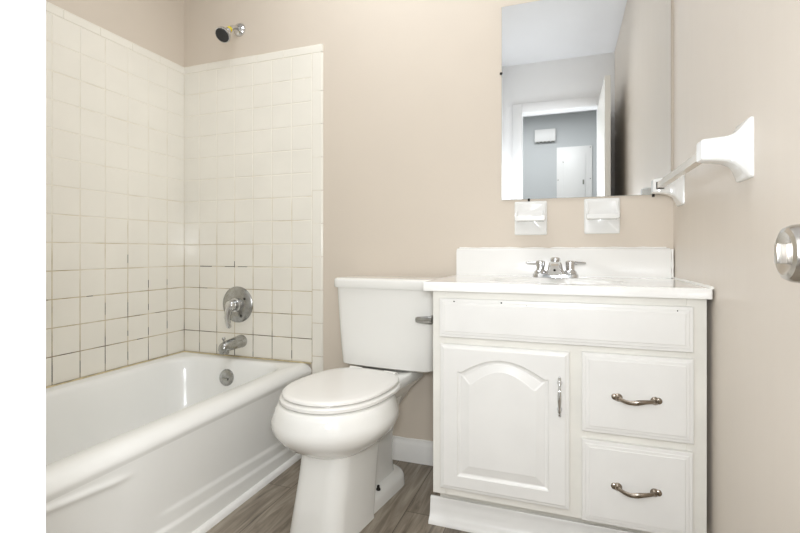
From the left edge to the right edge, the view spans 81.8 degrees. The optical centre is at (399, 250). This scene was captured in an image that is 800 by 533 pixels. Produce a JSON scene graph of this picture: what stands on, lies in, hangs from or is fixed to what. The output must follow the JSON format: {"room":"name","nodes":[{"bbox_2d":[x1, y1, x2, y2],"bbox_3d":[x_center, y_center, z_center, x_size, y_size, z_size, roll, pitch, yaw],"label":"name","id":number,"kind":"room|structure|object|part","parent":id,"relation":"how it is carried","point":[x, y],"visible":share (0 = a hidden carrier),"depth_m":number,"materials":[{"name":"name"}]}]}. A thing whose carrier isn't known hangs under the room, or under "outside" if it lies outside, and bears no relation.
{"room":"bathroom","nodes":[
{"label":"bathroom","id":0,"kind":"room"},
{"bbox_2d":[0,0,45,532],"bbox_3d":[-1.143,-0.332,0.451,1.451,2.450,0.575,0,0,20],"label":"wall","id":1,"kind":"structure","parent":0,"point":[22,22],"depth_m":0.46,"materials":[{"name":"white paint"}]},
{"bbox_2d":[46,0,183,386],"bbox_3d":[-1.418,-0.332,1.673,0.108,2.450,1.541,0,0,20],"label":"wall","id":2,"kind":"structure","parent":0,"point":[115,68],"depth_m":2.01,"materials":[{"name":"white tile"}]},
{"bbox_3d":[-1.372,-0.927,1.654,0.008,0.038,1.534,0,0,20],"label":"bullnose trim","id":3,"kind":"part","parent":2,"relation":"part of","materials":[{"name":"beige tile"}]},
{"bbox_2d":[206,459,470,532],"bbox_3d":[-0.374,0.923,0.143,3.300,0.060,3.916,0,0,20],"label":"floor","id":4,"kind":"structure","parent":0,"point":[269,510],"depth_m":1.60,"materials":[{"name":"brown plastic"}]},
{"bbox_2d":[46,351,311,532],"bbox_3d":[-1.013,0.701,1.524,0.755,0.383,1.531,0,0,20],"label":"bathtub","id":5,"kind":"object","parent":4,"relation":"on","point":[164,444],"visible":0.7,"depth_m":1.61,"materials":[{"name":"ceramic"}]},
{"bbox_3d":[-0.818,0.597,2.177,0.078,0.078,0.023,0,0,20],"label":"overflow plate","id":6,"kind":"part","parent":5,"relation":"part of","materials":[{"name":"silver metal"}]},
{"bbox_2d":[192,453,301,532],"bbox_3d":[-0.649,0.883,1.397,0.017,0.020,1.541,0,0,20],"label":"trim","id":7,"kind":"structure","parent":5,"relation":"attached to","point":[235,504],"depth_m":1.65,"materials":[{"name":"white paint"}]},
{"bbox_2d":[271,275,443,532],"bbox_3d":[-0.144,0.499,1.649,0.454,0.788,0.721,0,0,28],"label":"toilet","id":8,"kind":"object","parent":4,"relation":"on","point":[341,421],"visible":0.95,"depth_m":1.51,"materials":[{"name":"ceramic"}]},
{"bbox_3d":[-0.198,0.468,1.547,0.344,0.018,0.432,0,0,28],"label":"seat","id":9,"kind":"part","parent":8,"relation":"part of","materials":[{"name":"plastic"}]},
{"bbox_3d":[-0.198,0.448,1.549,0.330,0.015,0.422,0,0,28],"label":"lid","id":10,"kind":"part","parent":8,"relation":"part of","materials":[{"name":"plastic"}]},
{"bbox_3d":[-0.032,0.302,1.857,0.424,0.314,0.204,0,0,24],"label":"tank","id":11,"kind":"part","parent":8,"relation":"part of","materials":[{"name":"ceramic"}]},
{"bbox_3d":[-0.033,0.125,1.855,0.442,0.040,0.221,0,0,24],"label":"tank lid","id":12,"kind":"part","parent":8,"relation":"part of","materials":[{"name":"ceramic"}]},
{"bbox_3d":[0.094,0.250,1.686,0.068,0.030,0.041,0,0,24],"label":"flush lever","id":13,"kind":"part","parent":8,"relation":"part of","materials":[{"name":"silver metal"}]},
{"bbox_2d":[428,291,706,532],"bbox_3d":[0.504,0.509,1.520,0.770,0.768,0.498,0,0,20],"label":"vanity cabinet","id":14,"kind":"object","parent":4,"relation":"on","point":[552,413],"visible":0.98,"depth_m":1.31,"materials":[{"name":"paint"}]},
{"bbox_3d":[0.303,0.510,1.374,0.376,0.446,0.018,0,0,20],"label":"door","id":15,"kind":"part","parent":14,"relation":"part of","materials":[{"name":"paint"}]},
{"bbox_3d":[0.461,0.853,1.399,0.769,0.079,0.035,0,0,20],"label":"toe moulding","id":16,"kind":"part","parent":14,"relation":"part of","materials":[{"name":"white paint"}]},
{"bbox_3d":[0.448,0.411,1.296,0.015,0.115,0.032,0,0,20],"label":"handle","id":17,"kind":"part","parent":14,"relation":"part of","materials":[{"name":"silver metal"}]},
{"bbox_2d":[423,247,713,298],"bbox_3d":[0.520,0.098,1.538,0.780,0.229,0.488,0,0,20],"label":"countertop","id":18,"kind":"structure","parent":14,"relation":"on","point":[607,271],"depth_m":1.65,"materials":[{"name":"stone"}]},
{"bbox_2d":[526,257,585,277],"bbox_3d":[0.556,0.059,1.657,0.210,0.072,0.136,0,0,20],"label":"sink faucet","id":19,"kind":"object","parent":18,"relation":"on","point":[555,269],"visible":1,"depth_m":1.66,"materials":[{"name":"silver metal"}]},
{"bbox_3d":[0.506,0.059,1.715,0.077,0.048,0.048,0,0,20],"label":"handle","id":20,"kind":"part","parent":19,"relation":"part of","materials":[{"name":"silver metal"}]},
{"bbox_3d":[0.554,0.064,1.653,0.068,0.060,0.128,0,0,20],"label":"spout","id":21,"kind":"part","parent":19,"relation":"part of","materials":[{"name":"silver metal"}]},
{"bbox_3d":[0.569,0.087,1.692,0.160,0.016,0.054,0,0,20],"label":"plate","id":22,"kind":"part","parent":19,"relation":"part of","materials":[{"name":"silver metal"}]},
{"bbox_3d":[0.631,0.059,1.670,0.077,0.048,0.048,0,0,20],"label":"handle","id":23,"kind":"part","parent":19,"relation":"part of","materials":[{"name":"silver metal"}]},
{"bbox_3d":[0.630,0.643,1.229,0.124,0.022,0.035,0,0,20],"label":"handle","id":24,"kind":"part","parent":14,"relation":"part of","materials":[{"name":"silver metal"}]},
{"bbox_3d":[0.631,0.399,1.228,0.124,0.022,0.035,0,0,20],"label":"handle","id":25,"kind":"part","parent":14,"relation":"part of","materials":[{"name":"silver metal"}]},
{"bbox_3d":[0.638,0.640,1.254,0.270,0.227,0.018,0,0,20],"label":"drawer","id":26,"kind":"part","parent":14,"relation":"part of","materials":[{"name":"paint"}]},
{"bbox_3d":[0.639,0.394,1.253,0.272,0.221,0.018,0,0,20],"label":"drawer","id":27,"kind":"part","parent":14,"relation":"part of","materials":[{"name":"paint"}]},
{"bbox_2d":[184,0,672,440],"bbox_3d":[-0.058,-0.332,2.053,2.412,2.450,0.108,0,0,20],"label":"wall","id":28,"kind":"structure","parent":0,"point":[325,141],"depth_m":2.09,"materials":[{"name":"beige paint"}]},
{"bbox_2d":[215,23,244,42],"bbox_3d":[-0.810,-1.047,2.195,0.074,0.138,0.149,0,0,20],"label":"shower","id":29,"kind":"object","parent":28,"relation":"attached to","point":[222,34],"visible":1,"depth_m":2.16,"materials":[{"name":"silver metal"}]},
{"bbox_3d":[-0.800,-1.069,2.221,0.021,0.048,0.072,0,0,20],"label":"shower arm","id":30,"kind":"part","parent":29,"relation":"part of","materials":[{"name":"silver metal"}]},
{"bbox_2d":[218,335,246,354],"bbox_3d":[-0.795,0.437,2.182,0.062,0.076,0.148,0,0,20],"label":"tub spout","id":31,"kind":"object","parent":28,"relation":"attached to","point":[239,341],"visible":1,"depth_m":2.15,"materials":[{"name":"silver metal"}]},
{"bbox_2d":[223,286,252,328],"bbox_3d":[-0.806,0.271,2.221,0.176,0.197,0.082,0,0,20],"label":"shower valve","id":32,"kind":"object","parent":28,"relation":"attached to","point":[237,301],"visible":1,"depth_m":2.23,"materials":[{"name":"silver metal"}]},
{"bbox_3d":[-0.810,0.303,2.200,0.051,0.134,0.040,0,0,20],"label":"lever handle","id":33,"kind":"part","parent":32,"relation":"part of","materials":[{"name":"silver metal"}]},
{"bbox_3d":[-0.756,-0.197,2.250,0.748,1.419,0.007,0,0,20],"label":"tile panel","id":34,"kind":"part","parent":28,"relation":"part of","materials":[{"name":"white tile"}]},
{"bbox_3d":[-0.729,-0.081,2.241,0.804,1.730,0.008,0,0,20],"label":"bullnose trim","id":35,"kind":"part","parent":28,"relation":"part of","materials":[{"name":"beige tile"}]},
{"bbox_2d":[392,435,432,465],"bbox_3d":[-0.042,0.843,1.991,0.655,0.100,0.015,0,0,20],"label":"baseboard","id":36,"kind":"structure","parent":28,"relation":"attached to","point":[419,451],"depth_m":1.95,"materials":[{"name":"white paint"}]},
{"bbox_2d":[515,201,546,234],"bbox_3d":[0.499,-0.128,1.771,0.122,0.131,0.061,0,0,20],"label":"soap holder","id":37,"kind":"object","parent":28,"relation":"attached to","point":[530,216],"visible":1,"depth_m":1.78,"materials":[{"name":"white ceramic"}]},
{"bbox_2d":[515,203,544,221],"bbox_3d":[0.498,-0.149,1.767,0.112,0.071,0.052,0,0,20],"label":"tray","id":38,"kind":"object","parent":37,"relation":"on","point":[524,212],"depth_m":1.77,"materials":[{"name":"white ceramic"}]},
{"bbox_2d":[456,248,670,277],"bbox_3d":[0.593,0.043,1.758,0.766,0.109,0.020,0,0,20],"label":"backsplash","id":39,"kind":"structure","parent":28,"relation":"attached to","point":[600,262],"depth_m":1.72,"materials":[{"name":"stone"}]},
{"bbox_2d":[500,0,670,200],"bbox_3d":[0.677,-0.580,1.734,0.596,0.774,0.008,0,0,20],"label":"mirror","id":40,"kind":"object","parent":28,"relation":"attached to","point":[586,84],"visible":0.92,"depth_m":1.73,"materials":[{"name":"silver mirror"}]},
{"bbox_2d":[584,198,619,233],"bbox_3d":[0.738,-0.130,1.685,0.122,0.131,0.061,0,0,20],"label":"soap holder","id":41,"kind":"object","parent":28,"relation":"attached to","point":[601,215],"visible":1,"depth_m":1.70,"materials":[{"name":"white ceramic"}]},
{"bbox_2d":[586,200,619,219],"bbox_3d":[0.737,-0.151,1.681,0.112,0.071,0.052,0,0,20],"label":"tray","id":42,"kind":"object","parent":41,"relation":"on","point":[595,209],"depth_m":1.68,"materials":[{"name":"white ceramic"}]},
{"bbox_2d":[673,0,799,532],"bbox_3d":[0.657,-0.332,0.623,0.100,2.450,2.116,0,0,20],"label":"wall","id":43,"kind":"structure","parent":0,"point":[734,61],"depth_m":0.98,"materials":[{"name":"beige paint"}]},
{"bbox_2d":[651,116,753,206],"bbox_3d":[0.788,-0.212,1.263,0.086,0.124,0.668,0,0,20],"label":"towel bar","id":44,"kind":"object","parent":43,"relation":"attached to","point":[735,151],"visible":1,"depth_m":0.98,"materials":[{"name":"white ceramic"}]},
{"bbox_3d":[0.886,-0.212,1.536,0.086,0.124,0.088,0,0,20],"label":"post","id":45,"kind":"part","parent":44,"relation":"part of","materials":[{"name":"white ceramic"}]},
{"bbox_3d":[0.690,-0.212,0.990,0.086,0.124,0.088,0,0,20],"label":"post","id":46,"kind":"part","parent":44,"relation":"part of","materials":[{"name":"white ceramic"}]},
{"bbox_2d":[774,224,799,282],"bbox_3d":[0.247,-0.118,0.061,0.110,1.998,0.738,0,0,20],"label":"door knob","id":47,"kind":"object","parent":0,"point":[787,244],"depth_m":0.36,"materials":[{"name":"metal"}]}
]}

